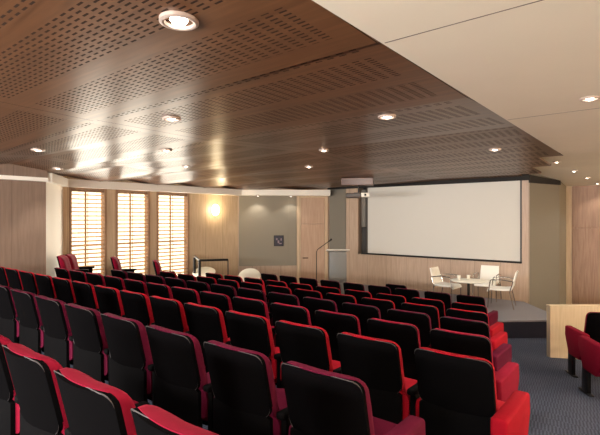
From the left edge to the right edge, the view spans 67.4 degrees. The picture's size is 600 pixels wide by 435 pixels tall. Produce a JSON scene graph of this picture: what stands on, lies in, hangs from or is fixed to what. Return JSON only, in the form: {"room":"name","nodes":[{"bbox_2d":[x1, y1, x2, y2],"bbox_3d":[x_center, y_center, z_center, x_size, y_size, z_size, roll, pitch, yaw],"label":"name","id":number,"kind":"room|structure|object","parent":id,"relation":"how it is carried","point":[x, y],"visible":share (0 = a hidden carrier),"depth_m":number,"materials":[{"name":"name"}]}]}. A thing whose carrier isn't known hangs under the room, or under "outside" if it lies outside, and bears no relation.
{"room":"auditorium","nodes":[
{"label":"auditorium","id":0,"kind":"room"},
{"bbox_2d":[0,179,45,274],"bbox_3d":[-6.715,0.630,5.731,0.150,3.740,6.457,0,0,39],"label":"wall","id":1,"kind":"structure","parent":0,"point":[22,203],"depth_m":7.89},
{"bbox_2d":[0,164,47,177],"bbox_3d":[-6.622,-0.858,5.655,0.089,0.284,6.455,0,0,39],"label":"trim","id":2,"kind":"structure","parent":1,"relation":"attached to","point":[5,169],"depth_m":7.79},
{"bbox_2d":[0,173,329,195],"bbox_3d":[-4.249,-0.732,8.716,2.225,0.167,14.200,0,0,39],"label":"trim","id":3,"kind":"structure","parent":1,"relation":"attached to","point":[52,178],"depth_m":11.08,"materials":[{"name":"white"}]},
{"bbox_2d":[46,175,62,276],"bbox_3d":[-4.894,0.630,8.841,0.150,3.740,1.396,0,0,-16],"label":"wall","id":4,"kind":"structure","parent":0,"point":[54,193],"depth_m":8.73,"materials":[{"name":"white"}]},
{"bbox_2d":[63,176,237,279],"bbox_3d":[-3.514,0.630,11.551,0.200,3.740,5.034,0,0,39],"label":"wall","id":5,"kind":"structure","parent":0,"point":[211,236],"depth_m":12.44,"materials":[{"name":"brown wood"}]},
{"bbox_2d":[69,187,106,275],"bbox_3d":[-4.739,0.540,9.999,0.190,2.420,0.833,0,0,39],"label":"window","id":6,"kind":"structure","parent":5,"relation":"attached to","point":[104,197],"depth_m":10.13,"materials":[{"name":"beige"}]},
{"bbox_2d":[72,189,103,273],"bbox_3d":[-4.723,0.527,9.986,0.080,2.285,0.723,0,0,39],"label":"blind","id":7,"kind":"object","parent":5,"relation":"attached to","point":[73,190],"visible":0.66,"depth_m":10.00,"materials":[{"name":"brown"}]},
{"bbox_2d":[115,190,149,274],"bbox_3d":[-4.059,0.540,10.838,0.190,2.420,0.893,0,0,39],"label":"window","id":8,"kind":"structure","parent":5,"relation":"attached to","point":[138,196],"depth_m":10.97,"materials":[{"name":"beige"}]},
{"bbox_2d":[118,191,146,273],"bbox_3d":[-4.044,0.527,10.825,0.080,2.285,0.783,0,0,39],"label":"blind","id":9,"kind":"object","parent":5,"relation":"attached to","point":[119,192],"visible":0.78,"depth_m":10.80,"materials":[{"name":"brown"}]},
{"bbox_2d":[156,192,188,275],"bbox_3d":[-3.345,0.540,11.720,0.190,2.420,0.993,0,0,39],"label":"window","id":10,"kind":"structure","parent":5,"relation":"attached to","point":[163,198],"depth_m":11.81,"materials":[{"name":"beige"}]},
{"bbox_2d":[159,193,186,276],"bbox_3d":[-3.330,0.527,11.707,0.080,2.285,0.883,0,0,39],"label":"blind","id":11,"kind":"object","parent":5,"relation":"attached to","point":[164,194],"visible":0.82,"depth_m":11.71,"materials":[{"name":"brown"}]},
{"bbox_2d":[0,0,562,189],"bbox_3d":[-1.929,-0.935,6.413,8.690,0.279,14.620,0,0,39],"label":"ceiling","id":12,"kind":"structure","parent":0,"point":[256,90],"depth_m":3.78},
{"bbox_2d":[159,11,198,30],"bbox_3d":[-0.594,-0.970,2.208,0.190,0.050,0.190,0,0,39],"label":"recessed light","id":13,"kind":"object","parent":12,"relation":"in","point":[179,18],"visible":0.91,"depth_m":2.18,"materials":[{"name":"beige"}]},
{"bbox_2d":[341,177,373,185],"bbox_3d":[1.354,-0.835,10.600,0.740,0.170,0.400,0,0,10],"label":"projector","id":14,"kind":"object","parent":12,"relation":"attached to","point":[344,181],"visible":1,"depth_m":10.41,"materials":[{"name":"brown plastic"}]},
{"bbox_2d":[238,188,326,280],"bbox_3d":[-0.506,0.630,13.646,2.720,3.740,0.172,0,0,-6],"label":"wall","id":15,"kind":"structure","parent":0,"point":[261,218],"depth_m":13.51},
{"bbox_2d":[297,196,327,283],"bbox_3d":[0.374,0.798,13.641,0.935,2.916,0.059,0,0,-6],"label":"trim","id":16,"kind":"structure","parent":15,"relation":"attached to","point":[298,197],"depth_m":13.57,"materials":[{"name":"brown wood"}]},
{"bbox_2d":[301,198,324,284],"bbox_3d":[0.387,0.829,13.615,0.725,2.854,0.113,0,0,-6],"label":"door","id":17,"kind":"structure","parent":15,"relation":"in","point":[312,209],"depth_m":13.63,"materials":[{"name":"brown wood"}]},
{"bbox_2d":[42,338,599,434],"bbox_3d":[1.215,1.746,7.380,13.800,1.419,19.000,0,0,39],"label":"floor","id":18,"kind":"structure","parent":0,"point":[558,406],"depth_m":4.89,"materials":[{"name":"carpet"}]},
{"bbox_2d":[0,285,18,342],"bbox_3d":[-2.740,1.092,4.569,0.545,0.875,0.637,0,0,39],"label":"seat","id":19,"kind":"object","parent":18,"relation":"on","point":[9,320],"visible":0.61,"depth_m":4.30,"materials":[{"name":"black fabric"}]},
{"bbox_2d":[4,268,23,290],"bbox_3d":[-4.035,1.183,6.763,0.545,0.875,0.637,0,0,39],"label":"seat","id":20,"kind":"object","parent":18,"relation":"on","point":[13,276],"visible":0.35,"depth_m":6.49,"materials":[{"name":"black fabric"}]},
{"bbox_2d":[10,289,43,353],"bbox_3d":[-2.310,1.092,4.221,0.545,0.875,0.637,0,0,39],"label":"seat","id":21,"kind":"object","parent":18,"relation":"on","point":[31,330],"visible":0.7,"depth_m":3.96,"materials":[{"name":"black fabric"}]},
{"bbox_2d":[19,270,38,295],"bbox_3d":[-3.614,1.183,6.422,0.545,0.875,0.637,0,0,39],"label":"seat","id":22,"kind":"object","parent":18,"relation":"on","point":[28,280],"visible":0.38,"depth_m":6.15,"materials":[{"name":"black fabric"}]},
{"bbox_2d":[34,273,56,298],"bbox_3d":[-3.193,1.183,6.081,0.545,0.875,0.637,0,0,39],"label":"seat","id":23,"kind":"object","parent":18,"relation":"on","point":[45,285],"visible":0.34,"depth_m":5.81,"materials":[{"name":"black fabric"}]},
{"bbox_2d":[0,335,92,434],"bbox_3d":[-1.448,1.010,2.493,0.594,0.875,0.637,0,0,39],"label":"seat","id":24,"kind":"object","parent":18,"relation":"on","point":[9,405],"visible":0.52,"depth_m":2.20,"materials":[{"name":"black fabric"}]},
{"bbox_2d":[15,403,19,433],"bbox_3d":[-1.551,0.980,2.365,0.496,0.165,0.088,0,0,39],"label":"cushion","id":25,"kind":"object","parent":24,"relation":"on","point":[17,409],"depth_m":2.21,"materials":[{"name":"fabric"}]},
{"bbox_2d":[35,295,73,368],"bbox_3d":[-1.880,1.092,3.873,0.545,0.875,0.637,0,0,39],"label":"seat","id":26,"kind":"object","parent":18,"relation":"on","point":[58,338],"visible":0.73,"depth_m":3.61,"materials":[{"name":"black fabric"}]},
{"bbox_2d":[51,277,76,303],"bbox_3d":[-2.772,1.183,5.740,0.545,0.875,0.637,0,0,39],"label":"seat","id":27,"kind":"object","parent":18,"relation":"on","point":[63,287],"visible":0.27,"depth_m":5.47,"materials":[{"name":"black fabric"}]},
{"bbox_2d":[2,343,149,434],"bbox_3d":[-1.007,1.010,2.137,0.545,0.875,0.637,0,0,39],"label":"seat","id":28,"kind":"object","parent":18,"relation":"on","point":[42,411],"visible":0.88,"depth_m":1.87,"materials":[{"name":"black fabric"}]},
{"bbox_2d":[69,270,87,282],"bbox_3d":[-3.300,1.264,7.197,0.545,0.875,0.637,0,0,39],"label":"seat","id":29,"kind":"object","parent":18,"relation":"on","point":[80,276],"visible":0.27,"depth_m":6.92,"materials":[{"name":"black fabric"}]},
{"bbox_2d":[71,281,99,311],"bbox_3d":[-2.351,1.183,5.399,0.545,0.875,0.637,0,0,39],"label":"seat","id":30,"kind":"object","parent":18,"relation":"on","point":[85,295],"visible":0.32,"depth_m":5.13,"materials":[{"name":"black fabric"}]},
{"bbox_2d":[64,303,110,384],"bbox_3d":[-1.450,1.092,3.525,0.545,0.875,0.637,0,0,39],"label":"seat","id":31,"kind":"object","parent":18,"relation":"on","point":[92,357],"visible":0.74,"depth_m":3.26,"materials":[{"name":"black fabric"}]},
{"bbox_2d":[54,368,136,434],"bbox_3d":[-0.586,1.010,1.796,0.545,0.875,0.637,0,0,39],"label":"seat","id":32,"kind":"object","parent":18,"relation":"on","point":[92,406],"visible":0.98,"depth_m":1.52,"materials":[{"name":"black fabric"}]},
{"bbox_2d":[85,272,105,286],"bbox_3d":[-2.878,1.264,6.856,0.545,0.875,0.637,0,0,39],"label":"seat","id":33,"kind":"object","parent":18,"relation":"on","point":[94,279],"visible":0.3,"depth_m":6.58,"materials":[{"name":"black fabric"}]},
{"bbox_2d":[94,285,124,316],"bbox_3d":[-1.929,1.183,5.058,0.545,0.875,0.637,0,0,39],"label":"seat","id":34,"kind":"object","parent":18,"relation":"on","point":[109,300],"visible":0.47,"depth_m":4.79,"materials":[{"name":"black fabric"}]},
{"bbox_2d":[103,275,125,290],"bbox_3d":[-2.457,1.264,6.515,0.545,0.875,0.637,0,0,39],"label":"seat","id":35,"kind":"object","parent":18,"relation":"on","point":[118,283],"visible":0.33,"depth_m":6.24,"materials":[{"name":"black fabric"}]},
{"bbox_2d":[100,313,155,405],"bbox_3d":[-1.021,1.092,3.177,0.545,0.875,0.637,0,0,39],"label":"seat","id":36,"kind":"object","parent":18,"relation":"on","point":[132,371],"visible":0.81,"depth_m":2.92,"materials":[{"name":"black fabric"}]},
{"bbox_2d":[146,369,151,393],"bbox_3d":[-1.143,1.062,3.064,0.496,0.165,0.088,0,0,39],"label":"cushion","id":37,"kind":"object","parent":36,"relation":"on","point":[148,373],"depth_m":2.91,"materials":[{"name":"red fabric"}]},
{"bbox_2d":[124,279,148,296],"bbox_3d":[-2.036,1.264,6.174,0.545,0.875,0.637,0,0,39],"label":"seat","id":38,"kind":"object","parent":18,"relation":"on","point":[131,285],"visible":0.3,"depth_m":5.90,"materials":[{"name":"black fabric"}]},
{"bbox_2d":[119,290,188,329],"bbox_3d":[-1.508,1.183,4.717,0.545,0.875,0.637,0,0,39],"label":"seat","id":39,"kind":"object","parent":18,"relation":"on","point":[136,306],"visible":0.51,"depth_m":4.45,"materials":[{"name":"black fabric"}]},
{"bbox_2d":[145,274,165,284],"bbox_3d":[-2.137,1.348,7.311,0.545,0.875,0.637,0,0,39],"label":"seat","id":40,"kind":"object","parent":18,"relation":"on","point":[149,278],"visible":0.25,"depth_m":7.04,"materials":[{"name":"black fabric"}]},
{"bbox_2d":[146,282,172,298],"bbox_3d":[-1.615,1.264,5.832,0.545,0.875,0.637,0,0,39],"label":"seat","id":41,"kind":"object","parent":18,"relation":"on","point":[154,289],"visible":0.27,"depth_m":5.56,"materials":[{"name":"black fabric"}]},
{"bbox_2d":[149,296,189,333],"bbox_3d":[-1.087,1.183,4.376,0.545,0.875,0.637,0,0,39],"label":"seat","id":42,"kind":"object","parent":18,"relation":"on","point":[167,313],"visible":0.39,"depth_m":4.12,"materials":[{"name":"black fabric"}]},
{"bbox_2d":[130,404,218,434],"bbox_3d":[-0.170,1.010,1.434,0.562,0.875,0.675,0,0,39],"label":"seat","id":43,"kind":"object","parent":18,"relation":"on","point":[148,419],"visible":1,"depth_m":1.27,"materials":[{"name":"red fabric"}]},
{"bbox_2d":[165,277,186,298],"bbox_3d":[-1.716,1.348,6.970,0.545,0.875,0.637,0,0,39],"label":"seat","id":44,"kind":"object","parent":18,"relation":"on","point":[171,282],"visible":0.24,"depth_m":6.71,"materials":[{"name":"black fabric"}]},
{"bbox_2d":[145,325,213,431],"bbox_3d":[-0.591,1.092,2.829,0.545,0.875,0.637,0,0,39],"label":"seat","id":45,"kind":"object","parent":18,"relation":"on","point":[183,387],"visible":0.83,"depth_m":2.58,"materials":[{"name":"black fabric"}]},
{"bbox_2d":[200,390,207,417],"bbox_3d":[-0.713,1.062,2.716,0.496,0.165,0.088,0,0,39],"label":"cushion","id":46,"kind":"object","parent":45,"relation":"on","point":[203,395],"depth_m":2.56,"materials":[{"name":"red fabric"}]},
{"bbox_2d":[171,286,200,324],"bbox_3d":[-1.194,1.264,5.492,0.545,0.875,0.637,0,0,39],"label":"seat","id":47,"kind":"object","parent":18,"relation":"on","point":[184,295],"visible":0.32,"depth_m":5.23,"materials":[{"name":"black fabric"}]},
{"bbox_2d":[187,280,210,304],"bbox_3d":[-1.295,1.348,6.628,0.545,0.875,0.637,0,0,39],"label":"seat","id":48,"kind":"object","parent":18,"relation":"on","point":[198,286],"visible":0.17,"depth_m":6.37,"materials":[{"name":"black fabric"}]},
{"bbox_2d":[184,302,230,372],"bbox_3d":[-0.666,1.183,4.035,0.545,0.875,0.637,0,0,39],"label":"seat","id":49,"kind":"object","parent":18,"relation":"on","point":[205,323],"visible":0.44,"depth_m":3.79,"materials":[{"name":"black fabric"}]},
{"bbox_2d":[193,255,228,275],"bbox_3d":[-2.458,1.563,11.443,1.236,1.119,0.628,0,0,39],"label":"handrail","id":50,"kind":"object","parent":18,"relation":"on","point":[194,257],"visible":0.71,"depth_m":11.24,"materials":[{"name":"black metal"}]},
{"bbox_2d":[200,291,232,337],"bbox_3d":[-0.772,1.264,5.150,0.545,0.875,0.637,0,0,39],"label":"seat","id":51,"kind":"object","parent":18,"relation":"on","point":[222,302],"visible":0.31,"depth_m":4.88,"materials":[{"name":"black fabric"}]},
{"bbox_2d":[211,284,236,310],"bbox_3d":[-0.873,1.348,6.287,0.545,0.875,0.637,0,0,39],"label":"seat","id":52,"kind":"object","parent":18,"relation":"on","point":[230,291],"visible":0.27,"depth_m":6.01,"materials":[{"name":"black fabric"}]},
{"bbox_2d":[203,340,290,434],"bbox_3d":[-0.161,1.092,2.481,0.545,0.875,0.637,0,0,39],"label":"seat","id":53,"kind":"object","parent":18,"relation":"on","point":[247,400],"visible":0.9,"depth_m":2.24,"materials":[{"name":"black fabric"}]},
{"bbox_2d":[272,416,280,434],"bbox_3d":[-0.284,1.062,2.369,0.496,0.165,0.088,0,0,39],"label":"cushion","id":54,"kind":"object","parent":53,"relation":"on","point":[276,423],"depth_m":2.21,"materials":[{"name":"red fabric"}]},
{"bbox_2d":[238,268,260,281],"bbox_3d":[-1.257,1.718,11.200,0.560,0.864,0.440,0,0,0],"label":"chair","id":55,"kind":"object","parent":18,"relation":"on","point":[249,272],"visible":0.34,"depth_m":11.26,"materials":[{"name":"white plastic"}]},
{"bbox_2d":[225,310,281,387],"bbox_3d":[-0.245,1.183,3.693,0.545,0.875,0.637,0,0,39],"label":"seat","id":56,"kind":"object","parent":18,"relation":"on","point":[246,331],"visible":0.46,"depth_m":3.43,"materials":[{"name":"black fabric"}]},
{"bbox_2d":[233,296,275,346],"bbox_3d":[-0.351,1.264,4.809,0.545,0.875,0.637,0,0,39],"label":"seat","id":57,"kind":"object","parent":18,"relation":"on","point":[241,304],"visible":0.3,"depth_m":4.54,"materials":[{"name":"black fabric"}]},
{"bbox_2d":[238,287,272,325],"bbox_3d":[-0.452,1.348,5.946,0.545,0.875,0.637,0,0,39],"label":"seat","id":58,"kind":"object","parent":18,"relation":"on","point":[243,292],"visible":0.26,"depth_m":5.68,"materials":[{"name":"black fabric"}]},
{"bbox_2d":[241,282,269,310],"bbox_3d":[-0.561,1.428,7.051,0.545,0.875,0.637,0,0,39],"label":"seat","id":59,"kind":"object","parent":18,"relation":"on","point":[257,286],"visible":0.24,"depth_m":6.78,"materials":[{"name":"black fabric"}]},
{"bbox_2d":[266,285,291,311],"bbox_3d":[-0.140,1.428,6.710,0.545,0.875,0.637,0,0,39],"label":"seat","id":60,"kind":"object","parent":18,"relation":"on","point":[270,288],"visible":0.2,"depth_m":6.47,"materials":[{"name":"black fabric"}]},
{"bbox_2d":[269,292,299,325],"bbox_3d":[-0.031,1.348,5.605,0.545,0.875,0.637,0,0,39],"label":"seat","id":61,"kind":"object","parent":18,"relation":"on","point":[289,299],"visible":0.24,"depth_m":5.35,"materials":[{"name":"black fabric"}]},
{"bbox_2d":[271,302,311,346],"bbox_3d":[0.070,1.264,4.468,0.545,0.875,0.637,0,0,39],"label":"seat","id":62,"kind":"object","parent":18,"relation":"on","point":[292,313],"visible":0.28,"depth_m":4.22,"materials":[{"name":"black fabric"}]},
{"bbox_2d":[275,320,341,388],"bbox_3d":[0.177,1.183,3.353,0.545,0.875,0.637,0,0,39],"label":"seat","id":63,"kind":"object","parent":18,"relation":"on","point":[309,345],"visible":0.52,"depth_m":3.11,"materials":[{"name":"black fabric"}]},
{"bbox_2d":[295,288,322,306],"bbox_3d":[0.281,1.428,6.369,0.545,0.875,0.637,0,0,39],"label":"seat","id":64,"kind":"object","parent":18,"relation":"on","point":[300,293],"visible":0.24,"depth_m":6.14,"materials":[{"name":"black fabric"}]},
{"bbox_2d":[303,297,337,325],"bbox_3d":[0.390,1.348,5.264,0.545,0.875,0.637,0,0,39],"label":"seat","id":65,"kind":"object","parent":18,"relation":"on","point":[312,304],"visible":0.23,"depth_m":5.05,"materials":[{"name":"black fabric"}]},
{"bbox_2d":[316,286,340,298],"bbox_3d":[0.609,1.514,7.185,0.545,0.875,0.637,0,0,39],"label":"seat","id":66,"kind":"object","parent":18,"relation":"on","point":[323,290],"visible":0.25,"depth_m":6.96,"materials":[{"name":"black fabric"}]},
{"bbox_2d":[315,310,360,360],"bbox_3d":[0.491,1.264,4.127,0.545,0.875,0.637,0,0,39],"label":"seat","id":67,"kind":"object","parent":18,"relation":"on","point":[334,323],"visible":0.3,"depth_m":3.92,"materials":[{"name":"black fabric"}]},
{"bbox_2d":[326,293,356,312],"bbox_3d":[0.702,1.428,6.028,0.545,0.875,0.637,0,0,39],"label":"seat","id":68,"kind":"object","parent":18,"relation":"on","point":[338,299],"visible":0.16,"depth_m":5.80,"materials":[{"name":"black fabric"}]},
{"bbox_2d":[281,361,425,434],"bbox_3d":[0.263,1.092,2.113,0.562,0.875,0.675,0,0,39],"label":"seat","id":69,"kind":"object","parent":18,"relation":"on","point":[319,401],"visible":1,"depth_m":1.92,"materials":[{"name":"black fabric"}]},
{"bbox_2d":[343,282,364,293],"bbox_3d":[1.179,1.666,8.640,0.545,0.875,0.637,0,0,39],"label":"seat","id":70,"kind":"object","parent":18,"relation":"on","point":[352,286],"visible":0.22,"depth_m":8.40,"materials":[{"name":"black fabric"}]},
{"bbox_2d":[345,289,371,303],"bbox_3d":[1.030,1.514,6.844,0.545,0.875,0.637,0,0,39],"label":"seat","id":71,"kind":"object","parent":18,"relation":"on","point":[358,295],"visible":0.23,"depth_m":6.60,"materials":[{"name":"black fabric"}]},
{"bbox_2d":[342,302,380,336],"bbox_3d":[0.811,1.348,4.923,0.545,0.875,0.637,0,0,39],"label":"seat","id":72,"kind":"object","parent":18,"relation":"on","point":[363,313],"visible":0.27,"depth_m":4.69,"materials":[{"name":"black fabric"}]},
{"bbox_2d":[361,297,394,319],"bbox_3d":[1.124,1.428,5.687,0.545,0.875,0.637,0,0,39],"label":"seat","id":73,"kind":"object","parent":18,"relation":"on","point":[383,305],"visible":0.26,"depth_m":5.43,"materials":[{"name":"black fabric"}]},
{"bbox_2d":[337,332,419,423],"bbox_3d":[0.598,1.183,3.011,0.545,0.875,0.637,0,0,39],"label":"seat","id":74,"kind":"object","parent":18,"relation":"on","point":[378,363],"visible":0.66,"depth_m":2.76,"materials":[{"name":"black fabric"}]},
{"bbox_2d":[402,391,409,419],"bbox_3d":[0.475,1.153,2.899,0.496,0.165,0.088,0,0,39],"label":"cushion","id":75,"kind":"object","parent":74,"relation":"on","point":[405,395],"depth_m":2.74,"materials":[{"name":"fabric"}]},
{"bbox_2d":[368,285,390,298],"bbox_3d":[1.600,1.666,8.299,0.545,0.875,0.637,0,0,39],"label":"seat","id":76,"kind":"object","parent":18,"relation":"on","point":[373,289],"visible":0.24,"depth_m":8.08,"materials":[{"name":"black fabric"}]},
{"bbox_2d":[376,293,405,309],"bbox_3d":[1.451,1.514,6.503,0.545,0.875,0.637,0,0,39],"label":"seat","id":77,"kind":"object","parent":18,"relation":"on","point":[398,300],"visible":0.2,"depth_m":6.24,"materials":[{"name":"black fabric"}]},
{"bbox_2d":[367,318,420,379],"bbox_3d":[0.912,1.264,3.786,0.545,0.875,0.637,0,0,39],"label":"seat","id":78,"kind":"object","parent":18,"relation":"on","point":[407,336],"visible":0.33,"depth_m":3.53,"materials":[{"name":"black fabric"}]},
{"bbox_2d":[395,288,419,302],"bbox_3d":[2.021,1.666,7.958,0.545,0.875,0.637,0,0,39],"label":"seat","id":79,"kind":"object","parent":18,"relation":"on","point":[408,294],"visible":0.24,"depth_m":7.72,"materials":[{"name":"black fabric"}]},
{"bbox_2d":[387,309,431,347],"bbox_3d":[1.233,1.348,4.582,0.545,0.875,0.637,0,0,39],"label":"seat","id":80,"kind":"object","parent":18,"relation":"on","point":[422,321],"visible":0.32,"depth_m":4.31,"materials":[{"name":"black fabric"}]},
{"bbox_2d":[401,302,439,328],"bbox_3d":[1.545,1.428,5.346,0.545,0.875,0.637,0,0,39],"label":"seat","id":81,"kind":"object","parent":18,"relation":"on","point":[432,311],"visible":0.23,"depth_m":5.07,"materials":[{"name":"black fabric"}]},
{"bbox_2d":[412,297,445,318],"bbox_3d":[1.872,1.514,6.161,0.545,0.875,0.637,0,0,39],"label":"seat","id":82,"kind":"object","parent":18,"relation":"on","point":[439,304],"visible":0.23,"depth_m":5.88,"materials":[{"name":"black fabric"}]},
{"bbox_2d":[318,284,546,337],"bbox_3d":[2.607,2.088,10.461,6.085,0.336,2.840,0,0,39],"label":"stage platform","id":83,"kind":"object","parent":18,"relation":"on","point":[526,320],"visible":0.21,"depth_m":8.64,"materials":[{"name":"carpet"}]},
{"bbox_2d":[326,249,349,294],"bbox_3d":[0.920,1.341,11.009,0.540,1.157,0.419,0,0,0],"label":"lectern","id":84,"kind":"object","parent":83,"relation":"on","point":[337,257],"visible":0.58,"depth_m":10.87,"materials":[{"name":"grey"}]},
{"bbox_2d":[430,267,461,302],"bbox_3d":[3.299,1.527,10.209,0.580,0.766,0.545,0,0,41],"label":"armchair","id":85,"kind":"object","parent":83,"relation":"on","point":[436,277],"visible":0.84,"depth_m":10.23,"materials":[{"name":"white"}]},
{"bbox_2d":[451,278,486,295],"bbox_3d":[3.576,1.624,9.550,0.710,0.592,0.710,0,0,39],"label":"round table","id":86,"kind":"object","parent":83,"relation":"on","point":[462,280],"visible":0.58,"depth_m":9.48,"materials":[{"name":"white laminate"}]},
{"bbox_2d":[472,265,501,301],"bbox_3d":[4.371,1.527,10.511,0.545,0.766,0.580,0,0,36],"label":"armchair","id":87,"kind":"object","parent":83,"relation":"on","point":[487,272],"visible":0.8,"depth_m":10.64,"materials":[{"name":"white"}]},
{"bbox_2d":[487,271,517,309],"bbox_3d":[4.343,1.527,9.643,0.580,0.766,0.545,0,0,30],"label":"armchair","id":88,"kind":"object","parent":83,"relation":"on","point":[498,288],"visible":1,"depth_m":9.54,"materials":[{"name":"white"}]},
{"bbox_2d":[424,291,451,315],"bbox_3d":[2.442,1.666,7.617,0.545,0.875,0.637,0,0,39],"label":"seat","id":89,"kind":"object","parent":18,"relation":"on","point":[445,297],"visible":0.25,"depth_m":7.36,"materials":[{"name":"black fabric"}]},
{"bbox_2d":[414,347,529,434],"bbox_3d":[1.014,1.183,2.650,0.562,0.875,0.675,0,0,39],"label":"seat","id":90,"kind":"object","parent":18,"relation":"on","point":[457,392],"visible":1,"depth_m":2.45,"materials":[{"name":"black fabric"}]},
{"bbox_2d":[430,328,518,401],"bbox_3d":[1.328,1.264,3.425,0.562,0.875,0.675,0,0,39],"label":"seat","id":91,"kind":"object","parent":18,"relation":"on","point":[507,377],"visible":0.34,"depth_m":3.19,"materials":[{"name":"fabric"}]},
{"bbox_2d":[440,316,511,370],"bbox_3d":[1.649,1.348,4.221,0.562,0.875,0.675,0,0,39],"label":"seat","id":92,"kind":"object","parent":18,"relation":"on","point":[502,354],"visible":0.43,"depth_m":3.99,"materials":[{"name":"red fabric"}]},
{"bbox_2d":[446,308,507,350],"bbox_3d":[1.961,1.428,4.984,0.562,0.875,0.675,0,0,39],"label":"seat","id":93,"kind":"object","parent":18,"relation":"on","point":[500,337],"visible":0.23,"depth_m":4.75,"materials":[{"name":"fabric"}]},
{"bbox_2d":[456,294,497,326],"bbox_3d":[2.858,1.666,7.256,0.562,0.875,0.675,0,0,39],"label":"seat","id":94,"kind":"object","parent":18,"relation":"on","point":[493,315],"visible":0.25,"depth_m":7.03,"materials":[{"name":"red fabric"}]},
{"bbox_2d":[451,302,503,337],"bbox_3d":[2.288,1.514,5.800,0.562,0.875,0.675,0,0,39],"label":"seat","id":95,"kind":"object","parent":18,"relation":"on","point":[497,327],"visible":0.28,"depth_m":5.57,"materials":[{"name":"fabric"}]},
{"bbox_2d":[546,304,599,358],"bbox_3d":[5.009,1.785,6.900,2.412,0.890,0.112,0,0,0],"label":"wall","id":96,"kind":"structure","parent":18,"relation":"on","point":[559,316],"depth_m":6.85,"materials":[{"name":"brown wood"}]},
{"bbox_2d":[565,312,599,377],"bbox_3d":[3.743,1.583,5.691,0.611,0.875,0.675,0,0,8],"label":"seat","id":97,"kind":"object","parent":18,"relation":"on","point":[592,320],"visible":0.66,"depth_m":5.55,"materials":[{"name":"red fabric"}]},
{"bbox_2d":[578,335,599,396],"bbox_3d":[3.404,1.495,4.860,0.611,0.875,0.675,0,0,8],"label":"seat","id":98,"kind":"object","parent":18,"relation":"on","point":[589,349],"visible":1,"depth_m":4.86,"materials":[{"name":"fabric"}]},
{"bbox_2d":[328,180,528,303],"bbox_3d":[3.107,0.630,12.140,5.691,3.740,0.420,0,0,39],"label":"wall","id":99,"kind":"structure","parent":0,"point":[414,273],"depth_m":12.13,"materials":[{"name":"brown wood"}]},
{"bbox_2d":[361,190,365,253],"bbox_3d":[1.889,0.130,13.036,0.180,1.860,0.200,0,0,39],"label":"loudspeaker","id":100,"kind":"object","parent":99,"relation":"attached to","point":[363,191],"visible":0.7,"depth_m":12.95,"materials":[{"name":"grey"}]},
{"bbox_2d":[327,174,528,189],"bbox_3d":[3.006,-1.022,11.920,5.571,0.355,0.030,0,0,39],"label":"trim","id":101,"kind":"structure","parent":99,"relation":"attached to","point":[524,176],"depth_m":11.28,"materials":[{"name":"black"}]},
{"bbox_2d":[366,180,521,263],"bbox_3d":[3.501,0.075,11.602,4.090,1.960,0.050,0,0,39],"label":"projection screen","id":102,"kind":"object","parent":99,"relation":"attached to","point":[481,221],"visible":0.94,"depth_m":11.38,"materials":[{"name":"white fabric"}]},
{"bbox_2d":[312,0,599,185],"bbox_3d":[3.384,-0.945,4.337,6.600,0.410,17.000,0,0,39],"label":"ceiling","id":103,"kind":"structure","parent":0,"point":[536,59],"depth_m":2.60,"materials":[{"name":"white paint"}]},
{"bbox_2d":[385,0,596,119],"bbox_3d":[2.886,-0.944,2.031,4.270,0.011,2.458,0,0,39],"label":"trim","id":104,"kind":"structure","parent":103,"relation":"attached to","point":[539,0],"depth_m":2.19,"materials":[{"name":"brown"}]},
{"bbox_2d":[529,174,558,310],"bbox_3d":[5.703,0.630,10.590,1.268,3.740,0.120,0,0,-32],"label":"wall","id":105,"kind":"structure","parent":0,"point":[543,198],"depth_m":10.51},
{"bbox_2d":[529,175,560,184],"bbox_3d":[5.724,-0.875,10.503,1.325,0.179,0.030,0,0,-33],"label":"trim","id":106,"kind":"structure","parent":105,"relation":"attached to","point":[532,179],"depth_m":10.41,"materials":[{"name":"black"}]},
{"bbox_2d":[559,182,565,303],"bbox_3d":[6.540,0.630,11.303,0.120,3.740,1.000,0,0,39],"label":"wall","id":107,"kind":"structure","parent":0,"point":[562,188],"depth_m":11.20,"materials":[{"name":"beige wood"}]},
{"bbox_2d":[572,227,599,228],"bbox_3d":[8.480,0.630,10.472,6.400,3.740,0.150,0,0,39],"label":"wall","id":108,"kind":"structure","parent":0,"point":[572,227],"depth_m":11.38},
{"bbox_2d":[566,186,571,303],"bbox_3d":[6.934,0.508,11.596,0.123,3.496,0.050,0,0,39],"label":"trim","id":109,"kind":"structure","parent":108,"relation":"attached to","point":[568,188],"depth_m":11.57,"materials":[{"name":"brown wood"}]},
{"bbox_2d":[572,185,599,303],"bbox_3d":[7.419,0.668,11.215,1.090,3.176,0.030,0,0,39],"label":"wall panel","id":110,"kind":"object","parent":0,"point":[585,199],"depth_m":11.35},
{"bbox_3d":[-3.702,1.798,9.689,1.750,0.598,4.000,0,0,39],"label":"floor","id":111,"kind":"structure","parent":0,"visible":0},
{"bbox_2d":[57,255,71,269],"bbox_3d":[-4.306,1.167,8.632,0.637,0.875,0.545,0,0,-13],"label":"seat","id":112,"kind":"object","parent":111,"relation":"on","point":[63,261],"visible":0.34,"depth_m":8.47,"materials":[{"name":"red fabric"}]},
{"bbox_2d":[65,254,100,273],"bbox_3d":[-4.431,1.182,9.190,0.637,0.875,0.594,0,0,-13],"label":"seat","id":113,"kind":"object","parent":111,"relation":"on","point":[72,258],"visible":0.3,"depth_m":9.12,"materials":[{"name":"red fabric"}]},
{"bbox_2d":[110,256,135,271],"bbox_3d":[-3.679,1.268,9.547,0.637,0.875,0.594,0,0,-13],"label":"seat","id":114,"kind":"object","parent":111,"relation":"on","point":[116,265],"visible":0.32,"depth_m":9.37,"materials":[{"name":"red fabric"}]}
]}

